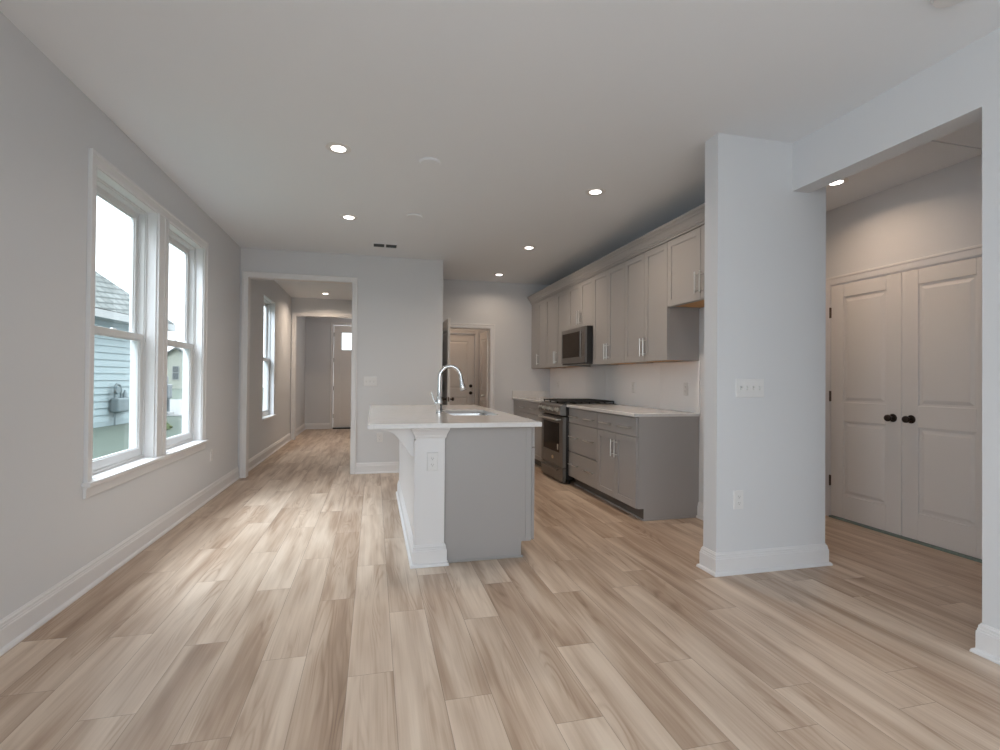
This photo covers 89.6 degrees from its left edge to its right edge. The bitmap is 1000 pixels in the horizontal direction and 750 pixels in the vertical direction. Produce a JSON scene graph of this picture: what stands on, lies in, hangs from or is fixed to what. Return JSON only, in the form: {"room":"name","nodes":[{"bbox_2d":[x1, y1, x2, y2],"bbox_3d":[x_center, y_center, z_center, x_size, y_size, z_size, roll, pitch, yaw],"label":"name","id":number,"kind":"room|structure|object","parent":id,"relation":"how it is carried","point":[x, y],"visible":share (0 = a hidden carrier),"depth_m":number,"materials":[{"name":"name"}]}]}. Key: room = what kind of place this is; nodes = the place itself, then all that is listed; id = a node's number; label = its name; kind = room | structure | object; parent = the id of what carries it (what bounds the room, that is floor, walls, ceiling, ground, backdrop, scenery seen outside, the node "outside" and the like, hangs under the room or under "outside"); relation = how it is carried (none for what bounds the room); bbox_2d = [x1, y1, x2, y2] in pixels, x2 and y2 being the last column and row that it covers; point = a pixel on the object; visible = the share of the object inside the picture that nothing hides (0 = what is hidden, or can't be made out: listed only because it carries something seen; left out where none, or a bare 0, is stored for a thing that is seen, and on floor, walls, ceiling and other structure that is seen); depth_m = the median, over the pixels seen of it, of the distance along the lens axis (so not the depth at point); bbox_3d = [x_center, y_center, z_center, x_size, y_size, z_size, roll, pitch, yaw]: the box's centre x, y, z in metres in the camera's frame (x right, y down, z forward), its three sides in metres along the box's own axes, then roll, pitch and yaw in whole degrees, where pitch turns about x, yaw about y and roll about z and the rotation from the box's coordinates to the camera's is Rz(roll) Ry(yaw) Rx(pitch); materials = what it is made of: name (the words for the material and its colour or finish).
{"room":"open-plan kitchen","nodes":[
{"label":"open-plan kitchen","id":0,"kind":"room"},
{"bbox_2d":[0,11,305,619],"bbox_3d":[-2.742,-0.161,4.263,0.150,2.775,15.800,1,-1,-14],"label":"wall","id":1,"kind":"structure","parent":0,"point":[49,126],"depth_m":2.58,"materials":[{"name":"white paint"}]},
{"bbox_2d":[0,467,239,655],"bbox_3d":[-1.931,1.119,1.334,0.030,0.137,9.540,1,-1,-14],"label":"baseboard","id":2,"kind":"structure","parent":1,"relation":"attached to","point":[19,624],"depth_m":2.86,"materials":[{"name":"white paint"}]},
{"bbox_2d":[92,167,157,479],"bbox_3d":[-2.490,-0.298,3.255,0.152,1.795,0.860,1,-1,-14],"label":"window","id":3,"kind":"structure","parent":1,"relation":"in","point":[141,334],"depth_m":3.63,"materials":[{"name":"white paint"}]},
{"bbox_2d":[81,148,208,498],"bbox_3d":[-2.549,-0.283,3.771,0.107,1.950,2.070,1,-1,-14],"label":"trim","id":4,"kind":"structure","parent":1,"relation":"attached to","point":[161,458],"depth_m":3.63,"materials":[{"name":"white paint"}]},
{"bbox_2d":[166,222,203,452],"bbox_3d":[-2.740,-0.291,4.255,0.152,1.795,0.860,1,-1,-14],"label":"window","id":5,"kind":"structure","parent":1,"relation":"in","point":[193,256],"depth_m":4.64,"materials":[{"name":"white paint"}]},
{"bbox_2d":[210,449,212,460],"bbox_3d":[-2.848,0.792,4.972,0.009,0.117,0.071,1,-1,-14],"label":"outlet plate","id":6,"kind":"object","parent":1,"relation":"attached to","point":[211,450],"visible":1,"depth_m":4.96,"materials":[{"name":"white plastic"}]},
{"bbox_2d":[262,295,274,417],"bbox_3d":[-3.589,-0.267,7.650,0.152,1.795,0.860,1,-1,-14],"label":"window","id":7,"kind":"structure","parent":1,"relation":"in","point":[269,305],"depth_m":8.04,"materials":[{"name":"white paint"}]},
{"bbox_2d":[262,414,275,420],"bbox_3d":[-3.540,0.642,7.666,0.090,0.027,0.940,1,-1,-14],"label":"trim","id":8,"kind":"structure","parent":1,"relation":"attached to","point":[271,416],"depth_m":7.53,"materials":[{"name":"white paint"}]},
{"bbox_2d":[248,433,290,471],"bbox_3d":[-3.565,1.164,7.868,0.030,0.137,3.690,1,-1,-14],"label":"baseboard","id":9,"kind":"structure","parent":1,"relation":"attached to","point":[261,456],"depth_m":7.55,"materials":[{"name":"white paint"}]},
{"bbox_2d":[296,423,329,435],"bbox_3d":[-4.028,1.187,10.798,0.553,0.137,1.980,1,-1,-14],"label":"baseboard","id":10,"kind":"structure","parent":1,"relation":"attached to","point":[304,426],"depth_m":11.72,"materials":[{"name":"white paint"}]},
{"bbox_2d":[290,297,351,425],"bbox_3d":[-2.918,-0.110,10.002,2.293,2.775,0.120,1,-1,-14],"label":"wall","id":11,"kind":"structure","parent":0,"point":[308,305],"depth_m":9.80,"materials":[{"name":"white paint"}]},
{"bbox_2d":[290,312,351,439],"bbox_3d":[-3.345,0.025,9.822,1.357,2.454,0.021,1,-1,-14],"label":"trim","id":12,"kind":"structure","parent":11,"relation":"attached to","point":[294,314],"depth_m":9.67,"materials":[{"name":"white paint"}]},
{"bbox_2d":[305,317,351,422],"bbox_3d":[-3.418,-0.096,12.041,2.513,2.775,0.120,1,-1,-14],"label":"wall","id":13,"kind":"structure","parent":0,"point":[318,329],"depth_m":11.77,"materials":[{"name":"white paint"}]},
{"bbox_2d":[330,322,351,428],"bbox_3d":[-3.473,0.015,11.954,1.052,2.511,0.021,1,-1,-14],"label":"trim","id":14,"kind":"structure","parent":13,"relation":"attached to","point":[332,323],"depth_m":11.83,"materials":[{"name":"white paint"}]},
{"bbox_2d":[333,427,350,428],"bbox_3d":[-3.494,1.256,11.982,0.920,0.028,0.160,1,-1,-14],"label":"trim","id":15,"kind":"structure","parent":13,"relation":"attached to","point":[333,427],"depth_m":11.88,"materials":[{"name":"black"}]},
{"bbox_2d":[333,325,351,426],"bbox_3d":[-3.491,0.038,11.996,0.923,2.405,0.051,1,-1,-14],"label":"door","id":16,"kind":"structure","parent":13,"relation":"in","point":[342,358],"depth_m":11.92,"materials":[{"name":"white paint"}]},
{"bbox_2d":[238,247,442,469],"bbox_3d":[-1.936,-0.135,6.320,2.413,2.775,0.120,1,-1,-14],"label":"wall","id":17,"kind":"structure","parent":0,"point":[400,328],"depth_m":6.38,"materials":[{"name":"white paint"}]},
{"bbox_2d":[239,271,357,477],"bbox_3d":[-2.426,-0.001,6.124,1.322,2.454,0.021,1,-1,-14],"label":"trim","id":18,"kind":"structure","parent":17,"relation":"attached to","point":[245,274],"depth_m":6.07,"materials":[{"name":"white paint"}]},
{"bbox_2d":[363,377,376,385],"bbox_3d":[-1.631,0.080,6.323,0.163,0.117,0.019,1,-1,-14],"label":"switch plate","id":19,"kind":"object","parent":17,"relation":"attached to","point":[367,381],"visible":1,"depth_m":6.33,"materials":[{"name":"white plastic"}]},
{"bbox_2d":[356,462,398,473],"bbox_3d":[-1.407,1.175,6.990,1.095,0.137,1.240,1,-1,-14],"label":"baseboard","id":20,"kind":"structure","parent":17,"relation":"attached to","point":[371,467],"depth_m":6.33,"materials":[{"name":"white paint"}]},
{"bbox_2d":[450,328,488,405],"bbox_3d":[-0.766,-0.097,9.458,1.380,2.775,0.120,1,-1,-14],"label":"wall","id":21,"kind":"structure","parent":0,"point":[480,330],"depth_m":9.49,"materials":[{"name":"white paint"}]},
{"bbox_2d":[450,334,473,404],"bbox_3d":[-0.876,0.243,9.378,0.805,2.028,0.107,1,-1,-14],"label":"door","id":22,"kind":"structure","parent":21,"relation":"in","point":[461,345],"depth_m":9.45,"materials":[{"name":"white paint"}]},
{"bbox_2d":[450,330,478,404],"bbox_3d":[-0.870,0.213,9.357,0.947,2.111,0.021,1,-1,-14],"label":"trim","id":23,"kind":"structure","parent":21,"relation":"attached to","point":[476,332],"depth_m":9.46,"materials":[{"name":"white paint"}]},
{"bbox_2d":[443,279,549,414],"bbox_3d":[-0.079,-0.104,8.032,2.020,2.775,0.120,1,-1,-14],"label":"wall","id":24,"kind":"structure","parent":0,"point":[507,306],"depth_m":8.01,"materials":[{"name":"white paint"}]},
{"bbox_2d":[442,318,453,404],"bbox_3d":[-0.807,0.230,7.311,0.179,2.018,0.852,1,-1,-14],"label":"door","id":25,"kind":"structure","parent":24,"relation":"in","point":[446,398],"depth_m":7.01,"materials":[{"name":"white paint"}]},
{"bbox_2d":[450,323,494,409],"bbox_3d":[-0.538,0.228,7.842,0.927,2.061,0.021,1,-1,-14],"label":"trim","id":26,"kind":"structure","parent":24,"relation":"attached to","point":[459,325],"depth_m":7.94,"materials":[{"name":"white paint"}]},
{"bbox_2d":[480,331,488,407],"bbox_3d":[-0.298,0.271,8.339,0.107,1.963,0.557,1,-1,-14],"label":"door","id":27,"kind":"structure","parent":24,"relation":"in","point":[484,337],"depth_m":8.28,"materials":[{"name":"white paint"}]},
{"bbox_2d":[512,391,549,396],"bbox_3d":[0.499,0.305,8.100,0.623,0.100,0.021,1,-1,-14],"label":"side splash","id":28,"kind":"object","parent":24,"relation":"attached to","point":[514,393],"visible":0.92,"depth_m":8.09,"materials":[{"name":"white stone"}]},
{"bbox_2d":[0,429,999,749],"bbox_3d":[0.037,1.237,4.948,5.890,0.001,18.109,1,-1,-14],"label":"floor","id":29,"kind":"structure","parent":0,"point":[289,610],"depth_m":2.27,"materials":[{"name":"brown wood"}]},
{"bbox_2d":[381,427,534,568],"bbox_3d":[-0.491,0.785,4.291,1.055,0.883,2.165,1,-1,-14],"label":"kitchen island","id":30,"kind":"object","parent":29,"relation":"on","point":[478,504],"visible":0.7,"depth_m":3.32,"materials":[{"name":"white paint"}]},
{"bbox_2d":[427,452,437,470],"bbox_3d":[-0.431,0.553,3.219,0.071,0.117,0.009,1,-1,-14],"label":"outlet plate","id":31,"kind":"object","parent":30,"relation":"attached to","point":[432,457],"visible":1,"depth_m":3.22,"materials":[{"name":"white plastic"}]},
{"bbox_2d":[368,405,541,428],"bbox_3d":[-0.537,0.327,4.281,1.110,0.030,2.270,1,-1,-14],"label":"island countertop","id":32,"kind":"structure","parent":30,"relation":"on","point":[380,416],"depth_m":3.57,"materials":[{"name":"white stone"}]},
{"bbox_2d":[431,364,465,412],"bbox_3d":[-0.421,0.112,4.141,0.293,0.399,0.060,1,-1,-14],"label":"faucet","id":33,"kind":"object","parent":32,"relation":"on","point":[439,401],"visible":1,"depth_m":4.11,"materials":[{"name":"silver metal"}]},
{"bbox_2d":[448,413,486,414],"bbox_3d":[-0.265,0.447,4.234,0.403,0.204,0.731,1,-1,-14],"label":"sink","id":34,"kind":"object","parent":32,"relation":"in","point":[448,413],"visible":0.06,"depth_m":4.57,"materials":[{"name":"silver metal"}]},
{"bbox_2d":[514,399,544,465],"bbox_3d":[0.684,0.822,7.335,0.644,0.883,1.586,1,-1,-14],"label":"base cabinet","id":35,"kind":"object","parent":29,"relation":"on","point":[526,409],"visible":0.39,"depth_m":7.03,"materials":[{"name":"grey paint"}]},
{"bbox_2d":[512,397,562,402],"bbox_3d":[0.691,0.365,7.341,0.639,0.030,1.586,1,-1,-14],"label":"countertop","id":36,"kind":"structure","parent":35,"relation":"on","point":[530,399],"depth_m":7.51,"materials":[{"name":"white stone"}]},
{"bbox_2d":[538,399,613,483],"bbox_3d":[0.911,0.778,6.181,0.741,0.954,0.758,1,-1,-14],"label":"gas range","id":37,"kind":"object","parent":29,"relation":"on","point":[555,419],"visible":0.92,"depth_m":5.96,"materials":[{"name":"silver metal"}]},
{"bbox_2d":[542,399,613,404],"bbox_3d":[0.951,0.326,6.195,0.666,0.048,0.758,1,-1,-14],"label":"cooktop","id":38,"kind":"object","parent":37,"relation":"in","point":[552,401],"depth_m":5.99,"materials":[{"name":"black metal"}]},
{"bbox_2d":[568,408,603,498],"bbox_3d":[1.154,0.809,5.457,0.644,0.883,0.762,1,-1,-14],"label":"base cabinet","id":39,"kind":"object","parent":29,"relation":"on","point":[583,427],"visible":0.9,"depth_m":5.34,"materials":[{"name":"grey paint"}]},
{"bbox_2d":[597,412,698,520],"bbox_3d":[1.341,0.804,4.709,0.644,0.883,0.780,1,-1,-14],"label":"base cabinet","id":40,"kind":"object","parent":29,"relation":"on","point":[648,467],"visible":0.98,"depth_m":4.37,"materials":[{"name":"grey paint"}]},
{"bbox_2d":[567,404,699,416],"bbox_3d":[1.256,0.349,5.081,0.639,0.030,1.545,1,-1,-14],"label":"countertop","id":41,"kind":"structure","parent":40,"relation":"on","point":[625,410],"depth_m":4.70,"materials":[{"name":"white stone"}]},
{"bbox_2d":[0,0,999,299],"bbox_3d":[0.307,-1.588,5.025,6.500,0.214,15.820,1,-1,-14],"label":"ceiling","id":42,"kind":"structure","parent":0,"point":[525,108],"depth_m":2.80,"materials":[{"name":"white paint"}]},
{"bbox_2d":[325,142,351,153],"bbox_3d":[-1.083,-1.519,3.377,0.168,0.006,0.168,1,-1,-14],"label":"recessed light","id":43,"kind":"object","parent":42,"relation":"in","point":[335,147],"visible":1,"depth_m":3.37,"materials":[{"name":"white plastic"}]},
{"bbox_2d":[331,146,345,151],"bbox_3d":[-1.083,-1.519,3.377,0.092,0.004,0.092,1,-1,-14],"label":"diffuser","id":44,"kind":"object","parent":43,"relation":"attached to","point":[333,148],"depth_m":3.38,"materials":[{"name":"white plastic"}]},
{"bbox_2d":[340,214,357,219],"bbox_3d":[-1.446,-1.509,4.822,0.168,0.006,0.168,1,-1,-14],"label":"recessed light","id":45,"kind":"object","parent":42,"relation":"in","point":[343,216],"visible":1,"depth_m":4.82,"materials":[{"name":"white plastic"}]},
{"bbox_2d":[372,243,397,248],"bbox_3d":[-1.332,-1.499,5.844,0.288,0.006,0.175,1,-1,-14],"label":"ceiling vent","id":46,"kind":"object","parent":42,"relation":"in","point":[380,245],"visible":1,"depth_m":5.83,"materials":[{"name":"white metal"}]},
{"bbox_2d":[522,246,535,249],"bbox_3d":[0.338,-1.484,5.877,0.168,0.006,0.168,1,-1,-14],"label":"recessed light","id":47,"kind":"object","parent":42,"relation":"in","point":[523,247],"visible":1,"depth_m":5.86,"materials":[{"name":"white plastic"}]},
{"bbox_2d":[585,188,605,195],"bbox_3d":[0.781,-1.496,4.117,0.168,0.006,0.168,1,-1,-14],"label":"recessed light","id":48,"kind":"object","parent":42,"relation":"in","point":[592,191],"visible":1,"depth_m":4.10,"materials":[{"name":"white plastic"}]},
{"bbox_2d":[590,190,600,193],"bbox_3d":[0.781,-1.496,4.117,0.092,0.004,0.092,1,-1,-14],"label":"diffuser","id":49,"kind":"object","parent":48,"relation":"attached to","point":[591,191],"depth_m":4.11,"materials":[{"name":"white plastic"}]},
{"bbox_2d":[827,178,848,186],"bbox_3d":[2.587,-1.483,3.880,0.168,0.006,0.168,1,-1,-14],"label":"recessed light","id":50,"kind":"object","parent":42,"relation":"in","point":[845,180],"visible":0.55,"depth_m":3.88,"materials":[{"name":"white plastic"}]},
{"bbox_2d":[830,180,842,184],"bbox_3d":[2.587,-1.483,3.880,0.092,0.004,0.092,1,-1,-14],"label":"diffuser","id":51,"kind":"object","parent":50,"relation":"attached to","point":[839,182],"depth_m":3.89,"materials":[{"name":"white plastic"}]},
{"bbox_2d":[930,0,963,7],"bbox_3d":[1.780,-1.493,1.976,0.140,0.034,0.140,1,-1,-14],"label":"smoke detector","id":52,"kind":"object","parent":42,"relation":"attached to","point":[936,3],"visible":1,"depth_m":2.00,"materials":[{"name":"white plastic"}]},
{"bbox_2d":[928,120,981,151],"bbox_3d":[3.035,-1.488,2.913,0.590,0.005,0.760,1,-1,-14],"label":"attic hatch","id":53,"kind":"object","parent":42,"relation":"attached to","point":[975,129],"visible":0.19,"depth_m":3.10,"materials":[{"name":"white paint"}]},
{"bbox_2d":[550,133,825,552],"bbox_3d":[1.129,-0.115,5.666,0.824,2.775,5.056,1,-1,-14],"label":"wall","id":54,"kind":"structure","parent":0,"point":[763,313],"depth_m":3.20,"materials":[{"name":"white paint"}]},
{"bbox_2d":[531,298,549,368],"bbox_3d":[0.728,-0.623,7.820,0.354,1.040,0.685,1,-1,-14],"label":"upper cabinet","id":55,"kind":"object","parent":54,"relation":"attached to","point":[538,343],"visible":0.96,"depth_m":7.76,"materials":[{"name":"grey paint"}]},
{"bbox_2d":[527,203,704,304],"bbox_3d":[1.067,-1.209,5.795,0.094,0.124,4.785,1,-1,-14],"label":"crown molding","id":56,"kind":"structure","parent":55,"relation":"attached to","point":[694,218],"depth_m":4.87,"materials":[{"name":"grey paint"}]},
{"bbox_2d":[545,288,590,367],"bbox_3d":[0.920,-0.629,7.050,0.354,1.040,0.899,1,-1,-14],"label":"upper cabinet","id":57,"kind":"object","parent":54,"relation":"attached to","point":[557,305],"visible":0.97,"depth_m":7.01,"materials":[{"name":"grey paint"}]},
{"bbox_2d":[568,277,592,329],"bbox_3d":[1.124,-0.863,6.246,0.354,0.583,0.761,1,-1,-14],"label":"upper cabinet","id":58,"kind":"object","parent":54,"relation":"attached to","point":[580,294],"visible":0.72,"depth_m":6.17,"materials":[{"name":"grey paint"}]},
{"bbox_2d":[561,325,592,365],"bbox_3d":[1.065,-0.347,6.228,0.446,0.443,0.756,1,-1,-14],"label":"microwave","id":59,"kind":"object","parent":58,"relation":"attached to","point":[577,343],"visible":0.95,"depth_m":6.04,"materials":[{"name":"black metal"}]},
{"bbox_2d":[593,262,634,364],"bbox_3d":[1.307,-0.639,5.505,0.354,1.040,0.761,1,-1,-14],"label":"upper cabinet","id":60,"kind":"object","parent":54,"relation":"attached to","point":[608,285],"visible":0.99,"depth_m":5.43,"materials":[{"name":"grey paint"}]},
{"bbox_2d":[550,361,699,412],"bbox_3d":[1.281,0.117,6.292,0.010,0.457,3.865,1,-1,-14],"label":"backsplash","id":61,"kind":"structure","parent":54,"relation":"attached to","point":[657,385],"depth_m":5.47,"materials":[{"name":"white tile"}]},
{"bbox_2d":[632,382,634,392],"bbox_3d":[1.462,0.134,5.529,0.009,0.117,0.071,1,-1,-14],"label":"outlet plate","id":62,"kind":"object","parent":61,"relation":"attached to","point":[633,383],"visible":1,"depth_m":5.52,"materials":[{"name":"white plastic"}]},
{"bbox_2d":[683,383,688,394],"bbox_3d":[1.695,0.128,4.598,0.009,0.117,0.071,1,-1,-14],"label":"outlet plate","id":63,"kind":"object","parent":61,"relation":"attached to","point":[685,385],"visible":1,"depth_m":4.59,"materials":[{"name":"white plastic"}]},
{"bbox_2d":[625,242,698,362],"bbox_3d":[1.492,-0.644,4.766,0.354,1.040,0.761,1,-1,-14],"label":"upper cabinet","id":64,"kind":"object","parent":54,"relation":"attached to","point":[655,331],"visible":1,"depth_m":4.58,"materials":[{"name":"grey paint"}]},
{"bbox_2d":[667,224,704,308],"bbox_3d":[1.697,-0.879,3.955,0.354,0.583,0.913,1,-1,-14],"label":"upper cabinet","id":65,"kind":"object","parent":54,"relation":"attached to","point":[686,252],"visible":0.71,"depth_m":4.12,"materials":[{"name":"grey paint"}]},
{"bbox_2d":[733,490,742,508],"bbox_3d":[1.488,0.778,3.139,0.071,0.117,0.009,1,-1,-14],"label":"outlet plate","id":66,"kind":"object","parent":54,"relation":"attached to","point":[737,494],"visible":1,"depth_m":3.13,"materials":[{"name":"white plastic"}]},
{"bbox_2d":[736,379,763,396],"bbox_3d":[1.560,0.081,3.157,0.199,0.107,0.019,1,-1,-14],"label":"switch plate","id":67,"kind":"object","parent":54,"relation":"attached to","point":[744,387],"visible":1,"depth_m":3.15,"materials":[{"name":"white plastic"}]},
{"bbox_2d":[696,502,832,576],"bbox_3d":[1.591,1.171,3.760,0.884,0.137,1.211,1,-1,-14],"label":"baseboard","id":68,"kind":"structure","parent":54,"relation":"attached to","point":[720,564],"depth_m":3.18,"materials":[{"name":"white paint"}]},
{"bbox_2d":[793,28,999,629],"bbox_3d":[2.638,-0.149,0.503,0.131,2.775,5.694,1,-1,-14],"label":"wall","id":69,"kind":"structure","parent":0,"point":[962,89],"depth_m":2.31,"materials":[{"name":"white paint"}]},
{"bbox_2d":[969,623,999,664],"bbox_3d":[2.750,1.147,-0.002,0.191,0.137,4.677,1,-1,-14],"label":"baseboard","id":70,"kind":"structure","parent":69,"relation":"attached to","point":[987,638],"depth_m":2.19,"materials":[{"name":"white paint"}]},
{"bbox_2d":[826,154,981,277],"bbox_3d":[3.364,-0.119,3.084,0.120,2.775,3.550,1,-1,-14],"label":"wall","id":71,"kind":"structure","parent":0,"point":[940,211],"depth_m":3.85,"materials":[{"name":"white paint"}]},
{"bbox_2d":[829,273,901,534],"bbox_3d":[2.995,0.223,4.180,0.107,2.025,0.632,1,-1,-14],"label":"door","id":72,"kind":"structure","parent":71,"relation":"in","point":[865,395],"depth_m":4.14,"materials":[{"name":"white paint"}]},
{"bbox_2d":[825,244,981,515],"bbox_3d":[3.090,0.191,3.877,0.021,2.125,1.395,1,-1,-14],"label":"trim","id":73,"kind":"structure","parent":71,"relation":"attached to","point":[976,250],"depth_m":4.36,"materials":[{"name":"white paint"}]},
{"bbox_2d":[829,515,981,562],"bbox_3d":[3.096,1.246,3.871,0.060,0.014,1.245,1,-1,-14],"label":"trim","id":74,"kind":"structure","parent":71,"relation":"attached to","point":[831,516],"depth_m":3.79,"materials":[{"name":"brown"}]},
{"bbox_2d":[901,256,981,558],"bbox_3d":[3.149,0.218,3.564,0.107,2.025,0.630,1,-1,-14],"label":"door","id":75,"kind":"structure","parent":71,"relation":"in","point":[941,419],"depth_m":3.60,"materials":[{"name":"white paint"}]},
{"label":"outside","id":76,"kind":"structure","parent":0,"visible":0},
{"bbox_2d":[93,389,181,458],"bbox_3d":[-18.201,1.244,10.902,90.000,0.100,110.000,1,-1,-14],"label":"ground","id":77,"kind":"structure","parent":76,"point":[107,440],"depth_m":10.74,"materials":[{"name":"green plant"}]},
{"bbox_2d":[110,383,128,425],"bbox_3d":[-9.762,0.746,12.969,0.210,1.079,0.600,1,-1,-8],"label":"gas meter","id":78,"kind":"object","parent":77,"relation":"on","point":[121,404],"visible":0.94,"depth_m":12.78,"materials":[{"name":"grey metal"}]},
{"bbox_2d":[93,272,175,427],"bbox_3d":[-13.435,-2.469,6.052,9.900,7.320,16.900,1,-1,-8],"label":"house","id":79,"kind":"structure","parent":77,"relation":"on","point":[111,355],"depth_m":12.71,"materials":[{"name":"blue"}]},
{"bbox_2d":[166,423,172,429],"bbox_3d":[-7.895,1.184,11.833,0.334,0.210,0.342,1,-1,-14],"label":"grass tuft","id":80,"kind":"object","parent":77,"relation":"on","point":[168,426],"visible":0.21,"depth_m":11.83,"materials":[{"name":"green plant"}]},
{"bbox_2d":[167,347,182,388],"bbox_3d":[-36.188,-0.740,57.367,7.095,4.400,13.604,1,-1,-26],"label":"house","id":81,"kind":"structure","parent":77,"relation":"on","point":[175,355],"depth_m":52.92,"materials":[{"name":"grey"}]},
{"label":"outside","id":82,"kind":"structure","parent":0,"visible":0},
{"bbox_2d":[167,399,181,415],"bbox_3d":[-15.122,1.302,21.258,9.758,0.025,15.916,1,-1,-27],"label":"driveway","id":83,"kind":"structure","parent":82,"point":[175,404],"depth_m":20.14,"materials":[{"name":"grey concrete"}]},
{"bbox_2d":[167,376,173,414],"bbox_3d":[-10.988,0.653,16.421,0.500,1.254,0.500,1,-1,-14],"label":"stand","id":84,"kind":"object","parent":83,"relation":"on","point":[169,386],"visible":0.32,"depth_m":16.41,"materials":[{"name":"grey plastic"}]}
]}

